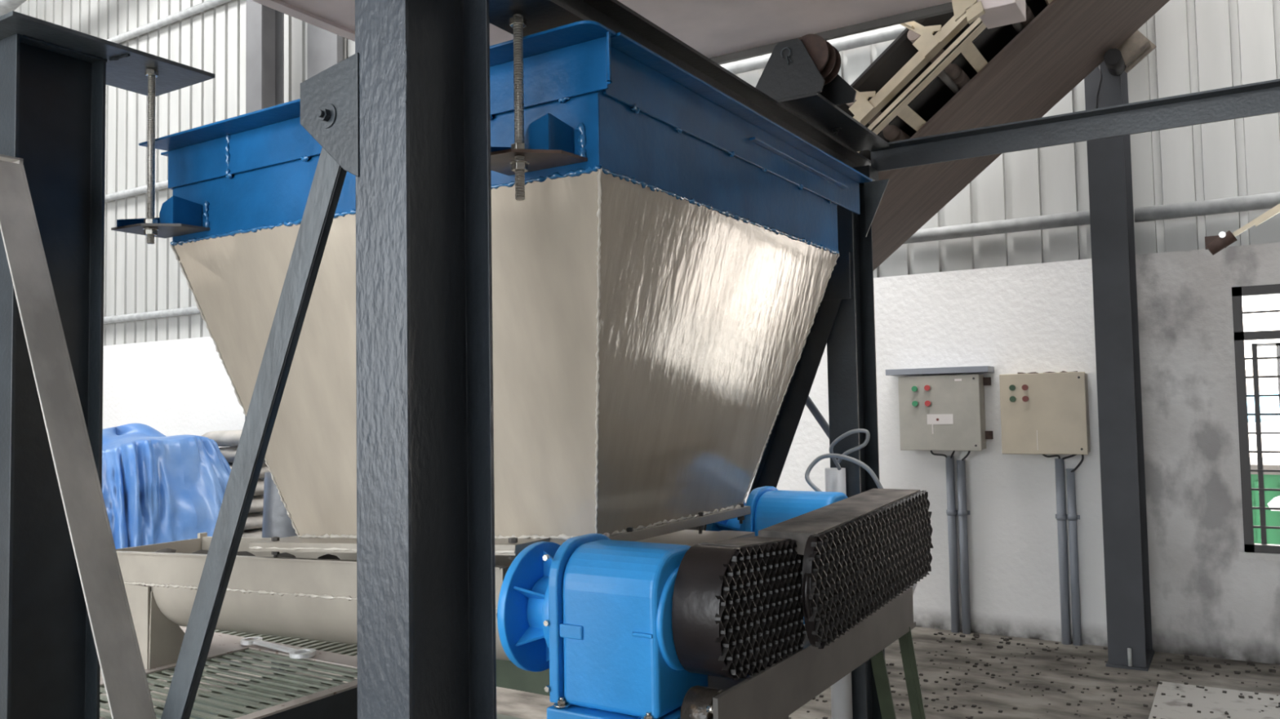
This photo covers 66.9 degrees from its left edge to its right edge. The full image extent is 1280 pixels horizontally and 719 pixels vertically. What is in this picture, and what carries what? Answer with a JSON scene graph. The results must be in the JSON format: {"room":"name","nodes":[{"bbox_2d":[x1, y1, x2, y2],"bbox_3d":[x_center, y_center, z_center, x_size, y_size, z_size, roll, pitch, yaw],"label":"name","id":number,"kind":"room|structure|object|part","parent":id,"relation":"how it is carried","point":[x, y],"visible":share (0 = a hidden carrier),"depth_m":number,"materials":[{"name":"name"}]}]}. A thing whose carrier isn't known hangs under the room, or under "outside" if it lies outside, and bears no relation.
{"room":"factory interior","nodes":[
{"label":"factory interior","id":0,"kind":"room"},
{"bbox_2d":[0,0,26,16],"bbox_3d":[-9.377,-4.872,13.826,8.961,2.061,0.316,-3,-3,32],"label":"tube","id":1,"kind":"object","parent":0,"point":[6,6],"visible":1,"depth_m":13.41,"materials":[{"name":"white metal"}]},
{"bbox_2d":[13,0,1279,346],"bbox_3d":[-2.368,-3.813,10.495,25.220,7.050,0.080,-3,-3,32],"label":"wall","id":2,"kind":"structure","parent":0,"point":[1202,45],"depth_m":7.21,"materials":[{"name":"white metal"}]},
{"bbox_2d":[104,180,168,202],"bbox_3d":[-8.863,-2.166,14.344,10.000,0.100,0.100,-3,-3,32],"label":"rail","id":3,"kind":"object","parent":2,"relation":"attached to","point":[162,184],"depth_m":13.04,"materials":[{"name":"white metal"}]},
{"bbox_2d":[103,306,199,324],"bbox_3d":[-8.833,-0.469,14.259,10.000,0.100,0.100,-3,-3,32],"label":"rail","id":4,"kind":"object","parent":2,"relation":"attached to","point":[188,310],"depth_m":12.70,"materials":[{"name":"white metal"}]},
{"bbox_2d":[106,0,232,43],"bbox_3d":[-8.903,-4.353,14.453,10.000,0.100,0.100,-3,-3,32],"label":"rail","id":5,"kind":"object","parent":2,"relation":"attached to","point":[209,4],"depth_m":12.74,"materials":[{"name":"white metal"}]},
{"bbox_2d":[720,24,906,74],"bbox_3d":[-0.047,-2.460,8.853,7.580,0.100,0.100,-3,-3,32],"label":"rail","id":6,"kind":"object","parent":2,"relation":"attached to","point":[889,33],"depth_m":7.74,"materials":[{"name":"white metal"}]},
{"bbox_2d":[903,210,1089,244],"bbox_3d":[-0.018,-0.842,8.772,7.580,0.100,0.100,-3,-3,32],"label":"rail","id":7,"kind":"object","parent":2,"relation":"attached to","point":[1077,218],"depth_m":7.07,"materials":[{"name":"white metal"}]},
{"bbox_2d":[1133,191,1279,222],"bbox_3d":[5.766,-1.107,5.172,5.585,0.100,0.100,-3,-3,32],"label":"rail","id":8,"kind":"object","parent":2,"relation":"attached to","point":[1264,201],"depth_m":6.38,"materials":[{"name":"white metal"}]},
{"bbox_2d":[99,626,1279,718],"bbox_3d":[-6.333,2.061,3.678,25.200,0.120,15.670,-3,-3,32],"label":"floor","id":9,"kind":"structure","parent":0,"point":[509,702],"depth_m":5.86,"materials":[{"name":"concrete"}]},
{"bbox_2d":[0,10,214,718],"bbox_3d":[-1.958,0.406,3.409,0.405,3.000,0.735,-3,-3,32],"label":"column","id":10,"kind":"structure","parent":9,"relation":"on","point":[54,78],"depth_m":3.34,"materials":[{"name":"metal"}]},
{"bbox_3d":[-2.146,-0.579,3.189,0.240,0.152,0.098,-3,-3,32],"label":"gusset plate","id":11,"kind":"part","parent":10,"relation":"part of","materials":[{"name":"grey metal"}]},
{"bbox_2d":[0,160,156,718],"bbox_3d":[-1.654,0.377,2.835,0.993,2.074,0.114,-3,-3,32],"label":"diagonal brace","id":12,"kind":"object","parent":10,"relation":"attached to","point":[126,684],"visible":1,"depth_m":2.84,"materials":[{"name":"grey metal"}]},
{"bbox_3d":[-1.980,-1.084,3.492,0.405,0.015,0.715,-3,-3,32],"label":"cap plate","id":13,"kind":"part","parent":10,"relation":"part of","materials":[{"name":"grey metal"}]},
{"bbox_2d":[142,68,158,244],"bbox_3d":[-1.804,-0.767,3.574,0.051,0.685,0.051,-3,-3,32],"label":"rod","id":14,"kind":"object","parent":10,"relation":"hanging from","point":[152,73],"visible":0.96,"depth_m":3.56,"materials":[{"name":"silver metal"}]},
{"bbox_2d":[102,422,231,549],"bbox_3d":[-5.049,1.427,9.297,3.122,1.621,1.599,-3,-3,32],"label":"tarpaulin","id":15,"kind":"object","parent":9,"relation":"on","point":[157,488],"visible":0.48,"depth_m":8.52,"materials":[{"name":"blue plastic"}]},
{"bbox_2d":[244,0,284,512],"bbox_3d":[-4.309,-2.397,11.073,0.304,9.450,0.342,-3,-3,32],"label":"wall column","id":16,"kind":"structure","parent":9,"relation":"on","point":[264,25],"depth_m":11.12,"materials":[{"name":"grey metal"}]},
{"bbox_2d":[262,471,297,537],"bbox_3d":[-3.103,1.593,8.598,0.486,1.190,0.486,-3,-3,32],"label":"drum","id":17,"kind":"object","parent":9,"relation":"on","point":[276,521],"visible":0.2,"depth_m":8.40,"materials":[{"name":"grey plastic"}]},
{"bbox_2d":[155,675,522,718],"bbox_3d":[-1.969,1.937,4.781,2.250,0.080,2.250,-3,-3,32],"label":"drip tray","id":18,"kind":"object","parent":9,"relation":"on","point":[498,716],"visible":0.02,"depth_m":5.71,"materials":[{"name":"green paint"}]},
{"bbox_2d":[100,626,357,718],"bbox_3d":[-2.017,1.666,4.792,2.580,0.624,2.500,-3,-3,32],"label":"platform","id":19,"kind":"object","parent":18,"relation":"on","point":[339,702],"visible":0.06,"depth_m":3.80,"materials":[{"name":"paint"}]},
{"bbox_3d":[-2.257,1.340,4.158,0.370,0.020,1.050,-3,-3,32],"label":"chequer plate","id":20,"kind":"part","parent":19,"relation":"part of","materials":[{"name":"grey metal"}]},
{"bbox_2d":[99,648,357,718],"bbox_3d":[-1.714,1.326,3.837,0.890,0.030,1.020,-3,-3,32],"label":"floor grating","id":21,"kind":"structure","parent":19,"relation":"on","point":[255,682],"depth_m":3.95,"materials":[{"name":"grey metal"}]},
{"bbox_3d":[-2.100,1.372,4.748,2.510,0.030,0.120,-3,-3,32],"label":"frame rail","id":22,"kind":"part","parent":19,"relation":"part of","materials":[{"name":"grey metal"}]},
{"bbox_2d":[182,626,357,657],"bbox_3d":[-1.488,1.388,5.162,1.910,0.030,1.230,-3,-3,32],"label":"floor grating","id":23,"kind":"structure","parent":19,"relation":"on","point":[290,641],"depth_m":4.60,"materials":[{"name":"grey metal"}]},
{"bbox_2d":[240,636,315,658],"bbox_3d":[-1.663,1.317,4.434,0.526,0.018,0.111,-3,-4,38],"label":"spanner","id":24,"kind":"object","parent":19,"relation":"on","point":[307,652],"visible":1,"depth_m":4.39,"materials":[{"name":"silver metal"}]},
{"bbox_3d":[-2.390,1.827,6.434,0.080,0.480,0.080,-3,-3,32],"label":"leg","id":25,"kind":"part","parent":19,"relation":"part of","materials":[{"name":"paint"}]},
{"bbox_3d":[-0.949,1.308,4.168,0.060,0.009,2.450,-3,-3,32],"label":"frame rail","id":26,"kind":"part","parent":19,"relation":"part of","materials":[{"name":"grey metal"}]},
{"bbox_2d":[115,532,549,669],"bbox_3d":[-1.302,1.015,3.958,2.368,0.575,0.544,-3,-3,32],"label":"trough","id":27,"kind":"object","parent":19,"relation":"on","point":[309,596],"visible":0.5,"depth_m":3.88,"materials":[{"name":"beige paint"}]},
{"bbox_3d":[-2.196,1.164,4.357,0.378,0.350,0.260,-3,-3,32],"label":"support plate","id":28,"kind":"part","parent":27,"relation":"part of","materials":[{"name":"beige paint"}]},
{"bbox_3d":[-2.291,1.063,4.573,0.008,0.379,0.530,-3,-3,32],"label":"plate","id":29,"kind":"part","parent":27,"relation":"part of","materials":[{"name":"beige paint"}]},
{"bbox_3d":[-2.165,1.110,4.787,0.020,0.500,0.040,-3,-3,32],"label":"support leg","id":30,"kind":"part","parent":27,"relation":"part of","materials":[{"name":"beige paint"}]},
{"bbox_3d":[-0.303,0.871,3.340,0.008,0.379,0.530,-3,-3,32],"label":"plate","id":31,"kind":"part","parent":27,"relation":"part of","materials":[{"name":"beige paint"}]},
{"bbox_2d":[300,0,496,718],"bbox_3d":[-0.579,0.192,2.418,0.430,3.280,0.500,-3,-3,32],"label":"column","id":32,"kind":"structure","parent":9,"relation":"on","point":[407,114],"depth_m":2.38,"materials":[{"name":"metal"}]},
{"bbox_2d":[160,147,346,718],"bbox_3d":[-1.073,0.388,2.569,0.959,2.015,0.022,-3,-3,32],"label":"diagonal brace","id":33,"kind":"object","parent":32,"relation":"attached to","point":[329,177],"visible":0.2,"depth_m":2.52,"materials":[{"name":"grey metal"}]},
{"bbox_3d":[-0.765,-0.585,2.388,0.210,0.304,0.012,-3,-3,32],"label":"gusset plate","id":34,"kind":"part","parent":32,"relation":"part of","materials":[{"name":"paint"}]},
{"bbox_2d":[251,0,1026,64],"bbox_3d":[-0.397,-1.515,3.096,2.505,0.490,3.130,-3,-3,32],"label":"chute","id":35,"kind":"object","parent":32,"relation":"attached to","point":[723,31],"visible":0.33,"depth_m":3.95,"materials":[{"name":"grey metal"}]},
{"bbox_2d":[496,659,549,696],"bbox_3d":[-0.511,1.470,3.771,1.070,0.860,0.150,-3,-3,32],"label":"bearer","id":36,"kind":"object","parent":9,"relation":"on","point":[508,676],"visible":0.03,"depth_m":3.73,"materials":[{"name":"paint"}]},
{"bbox_2d":[707,582,925,718],"bbox_3d":[0.463,1.395,3.552,0.680,0.967,2.206,-3,-3,32],"label":"support frame","id":37,"kind":"object","parent":9,"relation":"on","point":[777,691],"visible":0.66,"depth_m":3.29,"materials":[{"name":"grey metal"}]},
{"bbox_2d":[496,533,707,718],"bbox_3d":[-0.095,0.802,2.929,0.630,0.525,0.400,-3,-3,32],"label":"gearbox","id":38,"kind":"object","parent":37,"relation":"on","point":[594,611],"visible":0.86,"depth_m":2.78,"materials":[{"name":"blue paint"}]},
{"bbox_2d":[680,685,724,718],"bbox_3d":[0.191,0.985,2.673,0.110,0.150,0.180,-3,-3,32],"label":"housing","id":39,"kind":"object","parent":37,"relation":"on","point":[697,703],"visible":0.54,"depth_m":2.64,"materials":[{"name":"silver metal"}]},
{"bbox_2d":[671,536,806,680],"bbox_3d":[0.313,0.739,2.914,0.157,0.396,0.614,-3,-3,32],"label":"guard","id":40,"kind":"object","parent":37,"relation":"on","point":[737,609],"visible":0.99,"depth_m":2.75,"materials":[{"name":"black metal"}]},
{"bbox_2d":[703,486,847,624],"bbox_3d":[0.610,0.808,4.117,0.630,0.525,0.400,-3,-3,32],"label":"motor","id":41,"kind":"object","parent":37,"relation":"on","point":[770,506],"visible":0.2,"depth_m":4.01,"materials":[{"name":"blue paint"}]},
{"bbox_2d":[804,453,883,491],"bbox_3d":[0.885,0.508,4.214,0.354,0.191,0.125,-3,-3,28],"label":"power cable","id":42,"kind":"object","parent":41,"relation":"attached to","point":[820,458],"visible":0.87,"depth_m":4.25,"materials":[{"name":"grey plastic"}]},
{"bbox_3d":[0.414,1.106,3.443,0.575,0.020,1.950,-3,-3,32],"label":"plate","id":43,"kind":"part","parent":37,"relation":"part of","materials":[{"name":"grey metal"}]},
{"bbox_2d":[758,488,933,648],"bbox_3d":[0.787,0.726,3.576,0.220,0.399,1.349,-3,-3,32],"label":"guard","id":44,"kind":"object","parent":37,"relation":"on","point":[862,551],"visible":1,"depth_m":3.37,"materials":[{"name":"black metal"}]},
{"bbox_3d":[1.080,1.505,4.250,0.060,0.785,0.361,-3,-3,32],"label":"leg","id":45,"kind":"part","parent":37,"relation":"part of","materials":[{"name":"green paint"}]},
{"bbox_3d":[1.138,1.022,4.116,0.100,0.190,0.012,-3,-3,32],"label":"corner plate","id":46,"kind":"part","parent":37,"relation":"part of","materials":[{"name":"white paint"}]},
{"bbox_2d":[824,467,853,718],"bbox_3d":[0.930,1.211,4.515,0.096,1.400,0.096,-3,-3,32],"label":"post","id":47,"kind":"object","parent":9,"relation":"on","point":[835,479],"visible":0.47,"depth_m":4.47,"materials":[{"name":"grey metal"}]},
{"bbox_2d":[829,428,870,470],"bbox_3d":[0.938,0.410,4.384,0.095,0.194,0.207,1,-3,-33],"label":"power cable","id":48,"kind":"object","parent":47,"relation":"attached to","point":[866,432],"visible":0.93,"depth_m":4.36,"materials":[{"name":"grey plastic"}]},
{"bbox_2d":[826,178,888,718],"bbox_3d":[1.115,0.518,4.745,0.320,2.800,0.440,-3,-3,32],"label":"column","id":49,"kind":"structure","parent":9,"relation":"on","point":[851,344],"depth_m":4.68,"materials":[{"name":"metal"}]},
{"bbox_2d":[488,0,871,186],"bbox_3d":[0.384,-0.976,3.791,0.230,0.145,2.970,-3,-3,32],"label":"beam","id":50,"kind":"structure","parent":49,"relation":"on","point":[540,15],"depth_m":3.22,"materials":[{"name":"grey metal"}]},
{"bbox_2d":[509,13,528,200],"bbox_3d":[-0.332,-0.699,2.652,0.051,0.527,0.051,0,-3,-22],"label":"rod","id":51,"kind":"object","parent":50,"relation":"hanging from","point":[517,22],"visible":0.92,"depth_m":2.64,"materials":[{"name":"silver metal"}]},
{"bbox_2d":[111,20,872,563],"bbox_3d":[-0.447,-0.032,4.007,2.155,1.589,2.350,-3,-3,32],"label":"hopper","id":52,"kind":"object","parent":51,"relation":"hanging from","point":[661,273],"visible":0.8,"depth_m":3.29,"materials":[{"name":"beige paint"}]},
{"bbox_2d":[549,524,705,542],"bbox_3d":[-0.715,0.997,4.795,2.254,0.472,0.544,-3,-3,32],"label":"trough","id":53,"kind":"object","parent":52,"relation":"attached to","point":[693,528],"visible":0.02,"depth_m":4.21,"materials":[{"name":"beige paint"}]},
{"bbox_3d":[0.237,0.907,4.204,0.008,0.379,0.530,-3,-3,32],"label":"plate","id":54,"kind":"part","parent":53,"relation":"part of","materials":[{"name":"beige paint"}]},
{"bbox_2d":[635,529,755,546],"bbox_3d":[0.151,0.798,3.514,0.420,0.253,0.830,-3,-3,32],"label":"trough cover","id":55,"kind":"object","parent":52,"relation":"attached to","point":[691,538],"visible":0.08,"depth_m":3.72,"materials":[{"name":"metal"}]},
{"bbox_3d":[0.174,0.679,3.503,0.140,0.018,0.830,-3,-3,32],"label":"plate","id":56,"kind":"part","parent":55,"relation":"part of","materials":[{"name":"beige paint"}]},
{"bbox_2d":[510,160,528,164],"bbox_3d":[-0.329,-0.537,2.644,0.051,0.003,0.051,-3,-3,32],"label":"washer","id":57,"kind":"object","parent":51,"relation":"in","point":[515,162],"depth_m":2.62,"materials":[{"name":"silver metal"}]},
{"bbox_3d":[-0.282,-0.952,2.719,0.230,0.014,0.450,-3,-3,32],"label":"hanger plate","id":58,"kind":"part","parent":50,"relation":"part of","materials":[{"name":"black paint"}]},
{"bbox_2d":[755,34,889,151],"bbox_3d":[0.851,-1.153,4.301,0.400,0.293,0.941,-3,-3,32],"label":"bracket","id":59,"kind":"object","parent":50,"relation":"on","point":[801,74],"visible":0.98,"depth_m":3.95,"materials":[{"name":"grey metal"}]},
{"bbox_3d":[0.586,-1.176,3.933,0.339,0.236,0.012,-3,-3,32],"label":"plate","id":60,"kind":"part","parent":59,"relation":"part of","materials":[{"name":"black paint"}]},
{"bbox_3d":[0.818,-1.036,4.324,0.310,0.012,0.930,-3,-3,32],"label":"plate","id":61,"kind":"part","parent":59,"relation":"part of","materials":[{"name":"black paint"}]},
{"bbox_3d":[0.717,-1.170,4.087,0.399,0.236,0.012,-3,-3,32],"label":"plate","id":62,"kind":"part","parent":59,"relation":"part of","materials":[{"name":"black paint"}]},
{"bbox_2d":[745,252,851,504],"bbox_3d":[0.697,0.324,4.725,0.713,1.639,0.060,-3,-3,32],"label":"diagonal brace","id":63,"kind":"object","parent":49,"relation":"attached to","point":[775,455],"visible":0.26,"depth_m":4.69,"materials":[{"name":"paint"}]},
{"bbox_3d":[0.903,-0.395,4.647,0.220,0.220,0.020,-3,-3,32],"label":"gusset plate","id":64,"kind":"part","parent":63,"relation":"part of","materials":[{"name":"paint"}]},
{"bbox_2d":[805,395,829,439],"bbox_3d":[0.686,-0.078,5.144,0.972,1.378,0.040,-3,-3,32],"label":"diagonal brace","id":65,"kind":"object","parent":49,"relation":"attached to","point":[810,404],"visible":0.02,"depth_m":4.97,"materials":[{"name":"grey metal"}]},
{"bbox_3d":[1.162,-0.740,4.735,0.125,0.270,0.010,-3,-3,32],"label":"gusset plate","id":66,"kind":"part","parent":49,"relation":"part of","materials":[{"name":"grey metal"}]},
{"bbox_2d":[852,79,1279,185],"bbox_3d":[3.786,-1.100,3.140,6.600,0.175,0.160,-3,-3,32],"label":"cross beam","id":67,"kind":"structure","parent":49,"relation":"attached to","point":[1261,98],"depth_m":4.33,"materials":[{"name":"metal"}]},
{"bbox_3d":[1.067,-0.910,4.818,0.200,0.060,0.140,-3,-3,32],"label":"plate","id":68,"kind":"part","parent":67,"relation":"part of","materials":[{"name":"black paint"}]},
{"bbox_2d":[789,631,1279,718],"bbox_3d":[2.759,1.913,5.426,4.013,0.023,2.468,-3,-3,32],"label":"rubble","id":69,"kind":"object","parent":9,"relation":"on","point":[975,635],"visible":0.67,"depth_m":5.92,"materials":[{"name":"grey"}]},
{"bbox_2d":[1084,60,1155,671],"bbox_3d":[3.124,-2.757,6.565,0.239,9.450,0.542,-3,-3,32],"label":"wall column","id":70,"kind":"structure","parent":9,"relation":"on","point":[1122,456],"depth_m":6.24,"materials":[{"name":"black metal"}]},
{"bbox_2d":[835,0,1169,270],"bbox_3d":[2.933,-2.495,5.240,4.311,3.603,1.954,-3,-3,32],"label":"conveyor","id":71,"kind":"object","parent":70,"relation":"attached to","point":[942,74],"visible":0.66,"depth_m":5.57,"materials":[{"name":"brown metal"}]},
{"bbox_3d":[2.476,-2.565,4.478,4.141,3.262,0.075,-3,-3,32],"label":"frame","id":72,"kind":"part","parent":71,"relation":"part of","materials":[{"name":"beige paint"}]},
{"bbox_3d":[2.534,-2.496,4.460,4.132,3.251,0.080,-3,-3,32],"label":"frame","id":73,"kind":"part","parent":71,"relation":"part of","materials":[{"name":"beige paint"}]},
{"bbox_3d":[3.211,1.954,6.332,0.239,0.015,0.535,-3,-3,32],"label":"plate","id":74,"kind":"part","parent":70,"relation":"part of","materials":[{"name":"grey paint"}]},
{"bbox_2d":[1148,681,1279,718],"bbox_3d":[3.964,1.846,4.425,2.900,0.012,1.420,-3,-3,32],"label":"slab","id":75,"kind":"object","parent":9,"relation":"on","point":[1171,705],"visible":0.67,"depth_m":5.34,"materials":[{"name":"grey concrete"}]},
{"bbox_3d":[-4.188,2.195,10.074,0.840,0.173,0.518,-3,-3,34],"label":"sack","id":76,"kind":"object","parent":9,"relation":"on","visible":0},
{"bbox_3d":[-4.144,2.021,10.048,0.840,0.173,0.518,-3,-3,31],"label":"sack","id":77,"kind":"object","parent":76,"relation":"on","visible":0},
{"bbox_2d":[241,528,262,537],"bbox_3d":[-4.157,1.850,10.066,0.840,0.173,0.518,-3,-3,30],"label":"sack","id":78,"kind":"object","parent":77,"relation":"on","point":[255,533],"visible":0.08,"depth_m":9.85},
{"bbox_2d":[244,511,262,530],"bbox_3d":[-4.213,1.681,10.094,0.840,0.173,0.518,-3,-3,35],"label":"sack","id":79,"kind":"object","parent":78,"relation":"on","point":[255,520],"visible":0.09,"depth_m":9.86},
{"bbox_2d":[248,495,263,513],"bbox_3d":[-4.185,1.510,10.120,0.840,0.173,0.518,-3,-3,34],"label":"sack","id":80,"kind":"object","parent":79,"relation":"on","point":[257,503],"visible":0.1,"depth_m":9.87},
{"bbox_2d":[253,479,264,496],"bbox_3d":[-4.191,1.338,10.125,0.840,0.173,0.518,-3,-3,33],"label":"sack","id":81,"kind":"object","parent":80,"relation":"on","point":[259,491],"visible":0.06,"depth_m":9.89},
{"bbox_2d":[228,463,269,478],"bbox_3d":[-4.224,1.168,10.140,0.840,0.173,0.518,-3,-3,32],"label":"sack","id":82,"kind":"object","parent":81,"relation":"on","point":[264,468],"visible":0.02,"depth_m":9.96,"materials":[{"name":"white fabric"}]},
{"bbox_2d":[218,446,265,463],"bbox_3d":[-4.152,0.994,10.120,0.840,0.173,0.518,-3,-3,34],"label":"sack","id":83,"kind":"object","parent":82,"relation":"on","point":[229,453],"visible":0.14,"depth_m":9.86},
{"bbox_2d":[201,430,242,447],"bbox_3d":[-4.198,0.824,10.133,0.840,0.173,0.518,-3,-4,35],"label":"sack","id":84,"kind":"object","parent":83,"relation":"on","point":[228,437],"visible":0.41,"depth_m":9.87,"materials":[{"name":"white fabric"}]},
{"bbox_2d":[102,242,1279,664],"bbox_3d":[-2.284,0.911,10.277,25.200,2.690,0.230,-3,-3,32],"label":"wall","id":85,"kind":"structure","parent":0,"point":[1206,601],"depth_m":6.91,"materials":[{"name":"white paint"}]},
{"bbox_2d":[307,22,342,79],"bbox_3d":[-3.605,-3.687,11.074,0.500,6.600,0.080,-3,-3,32],"label":"wall panel","id":86,"kind":"object","parent":85,"relation":"attached to","point":[325,47],"visible":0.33,"depth_m":11.04,"materials":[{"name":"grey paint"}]},
{"bbox_2d":[885,365,994,451],"bbox_3d":[2.236,0.368,7.211,0.750,0.611,0.214,-3,-3,32],"label":"control box","id":87,"kind":"object","parent":85,"relation":"attached to","point":[937,412],"visible":1,"depth_m":7.11,"materials":[{"name":"grey paint"}]},
{"bbox_2d":[930,450,946,457],"bbox_3d":[2.243,0.709,7.253,0.141,0.078,0.014,-3,-3,32],"label":"wire","id":88,"kind":"object","parent":87,"relation":"attached to","point":[931,452],"visible":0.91,"depth_m":7.25,"materials":[{"name":"grey"}]},
{"bbox_2d":[885,365,994,376],"bbox_3d":[2.233,0.086,7.228,0.750,0.046,0.206,-3,-3,32],"label":"hood","id":89,"kind":"object","parent":87,"relation":"attached to","point":[980,369],"depth_m":7.12,"materials":[{"name":"grey metal"}]},
{"bbox_2d":[961,450,970,461],"bbox_3d":[2.409,0.706,7.149,0.071,0.088,0.014,-3,-3,32],"label":"wire","id":90,"kind":"object","parent":87,"relation":"attached to","point":[969,451],"visible":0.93,"depth_m":7.14,"materials":[{"name":"grey"}]},
{"bbox_2d":[945,455,959,633],"bbox_3d":[2.326,1.370,7.202,0.090,1.300,0.072,-3,-3,32],"label":"conduit","id":91,"kind":"object","parent":85,"relation":"attached to","point":[951,511],"visible":1,"depth_m":7.18,"materials":[{"name":"grey plastic"}]},
{"bbox_2d":[956,460,970,634],"bbox_3d":[2.395,1.382,7.159,0.090,1.270,0.072,-3,-3,32],"label":"conduit","id":92,"kind":"object","parent":85,"relation":"attached to","point":[962,513],"visible":1,"depth_m":7.13,"materials":[{"name":"grey plastic"}]},
{"bbox_2d":[999,370,1090,454],"bbox_3d":[2.841,0.374,6.837,0.595,0.580,0.208,-3,-3,32],"label":"control box","id":93,"kind":"object","parent":85,"relation":"attached to","point":[1046,413],"visible":1,"depth_m":6.74,"materials":[{"name":"beige paint"}]},
{"bbox_2d":[1042,454,1060,458],"bbox_3d":[2.902,0.684,6.843,0.131,0.057,0.014,-3,-3,32],"label":"wire","id":94,"kind":"object","parent":93,"relation":"attached to","point":[1045,455],"visible":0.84,"depth_m":6.83,"materials":[{"name":"grey"}]},
{"bbox_2d":[1062,454,1076,459],"bbox_3d":[3.012,0.676,6.775,0.105,0.053,0.014,-3,-3,32],"label":"wire","id":95,"kind":"object","parent":93,"relation":"attached to","point":[1072,455],"visible":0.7,"depth_m":6.77,"materials":[{"name":"grey"}]},
{"bbox_2d":[1071,454,1084,472],"bbox_3d":[3.047,0.721,6.751,0.091,0.136,0.014,-3,-3,32],"label":"wire","id":96,"kind":"object","parent":93,"relation":"attached to","point":[1082,455],"visible":0.94,"depth_m":6.74,"materials":[{"name":"grey"}]},
{"bbox_2d":[1054,458,1071,644],"bbox_3d":[2.971,1.343,6.800,0.090,1.290,0.072,-3,-3,32],"label":"conduit","id":97,"kind":"object","parent":85,"relation":"attached to","point":[1061,517],"visible":1,"depth_m":6.78,"materials":[{"name":"grey plastic"}]},
{"bbox_2d":[1066,468,1081,645],"bbox_3d":[3.032,1.375,6.763,0.090,1.220,0.069,-3,-3,32],"label":"conduit","id":98,"kind":"object","parent":85,"relation":"attached to","point":[1072,516],"visible":1,"depth_m":6.74,"materials":[{"name":"grey plastic"}]},
{"bbox_2d":[1231,284,1279,554],"bbox_3d":[4.428,0.363,6.045,1.180,1.720,0.140,-3,-3,32],"label":"window","id":99,"kind":"structure","parent":85,"relation":"in","point":[1237,292],"depth_m":6.28,"materials":[{"name":"black painted steel"},{"name":"clear glass"}]},
{"bbox_2d":[1242,309,1279,528],"bbox_3d":[4.412,0.367,6.019,1.080,1.404,0.012,-3,-3,32],"label":"grille","id":100,"kind":"object","parent":99,"relation":"attached to","point":[1257,414],"depth_m":6.28,"materials":[{"name":"grey metal"}]},
{"bbox_3d":[4.114,0.541,6.298,0.145,1.300,0.030,-3,-3,32],"label":"casement frame","id":101,"kind":"part","parent":99,"relation":"part of","materials":[{"name":"black metal"}]},
{"bbox_2d":[1239,551,1279,561],"bbox_3d":[4.404,1.242,5.937,1.240,0.045,0.030,-3,-3,32],"label":"window sill","id":102,"kind":"structure","parent":85,"relation":"attached to","point":[1242,555],"depth_m":6.19,"materials":[{"name":"white paint"}]},
{"bbox_2d":[1204,203,1279,255],"bbox_3d":[3.155,-0.953,3.961,1.491,0.917,0.062,-3,-3,32],"label":"lamp","id":103,"kind":"object","parent":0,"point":[1214,244],"visible":1,"depth_m":4.27,"materials":[{"name":"metal"}]},
{"label":"outside","id":104,"kind":"structure","parent":0,"visible":0},
{"bbox_3d":[16.039,2.395,18.008,36.000,0.120,32.330,-3,-3,32],"label":"ground","id":105,"kind":"structure","parent":104,"visible":0},
{"bbox_2d":[1241,293,1279,457],"bbox_3d":[12.652,-1.080,13.788,25.400,6.520,3.300,-3,-3,32],"label":"building","id":106,"kind":"structure","parent":105,"relation":"on","point":[1264,321],"depth_m":14.28,"materials":[{"name":"white paint"}]},
{"bbox_2d":[1246,392,1279,422],"bbox_3d":[7.519,1.272,11.416,1.600,1.770,1.400,-3,-3,32],"label":"canopy","id":107,"kind":"object","parent":105,"relation":"on","point":[1268,404],"visible":0.17,"depth_m":11.39,"materials":[{"name":"white"}]},
{"bbox_2d":[1249,457,1279,544],"bbox_3d":[6.529,1.536,9.423,1.100,1.080,1.310,-3,-3,32],"label":"container","id":108,"kind":"object","parent":105,"relation":"on","point":[1271,479],"visible":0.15,"depth_m":9.11,"materials":[{"name":"green paint"}]},
{"bbox_2d":[1267,496,1279,511],"bbox_3d":[5.432,1.522,7.991,0.395,1.004,0.120,-3,-3,32],"label":"lamp","id":109,"kind":"object","parent":108,"relation":"attached to","point":[1275,502],"visible":0.86,"depth_m":8.05,"materials":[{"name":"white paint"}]}
]}

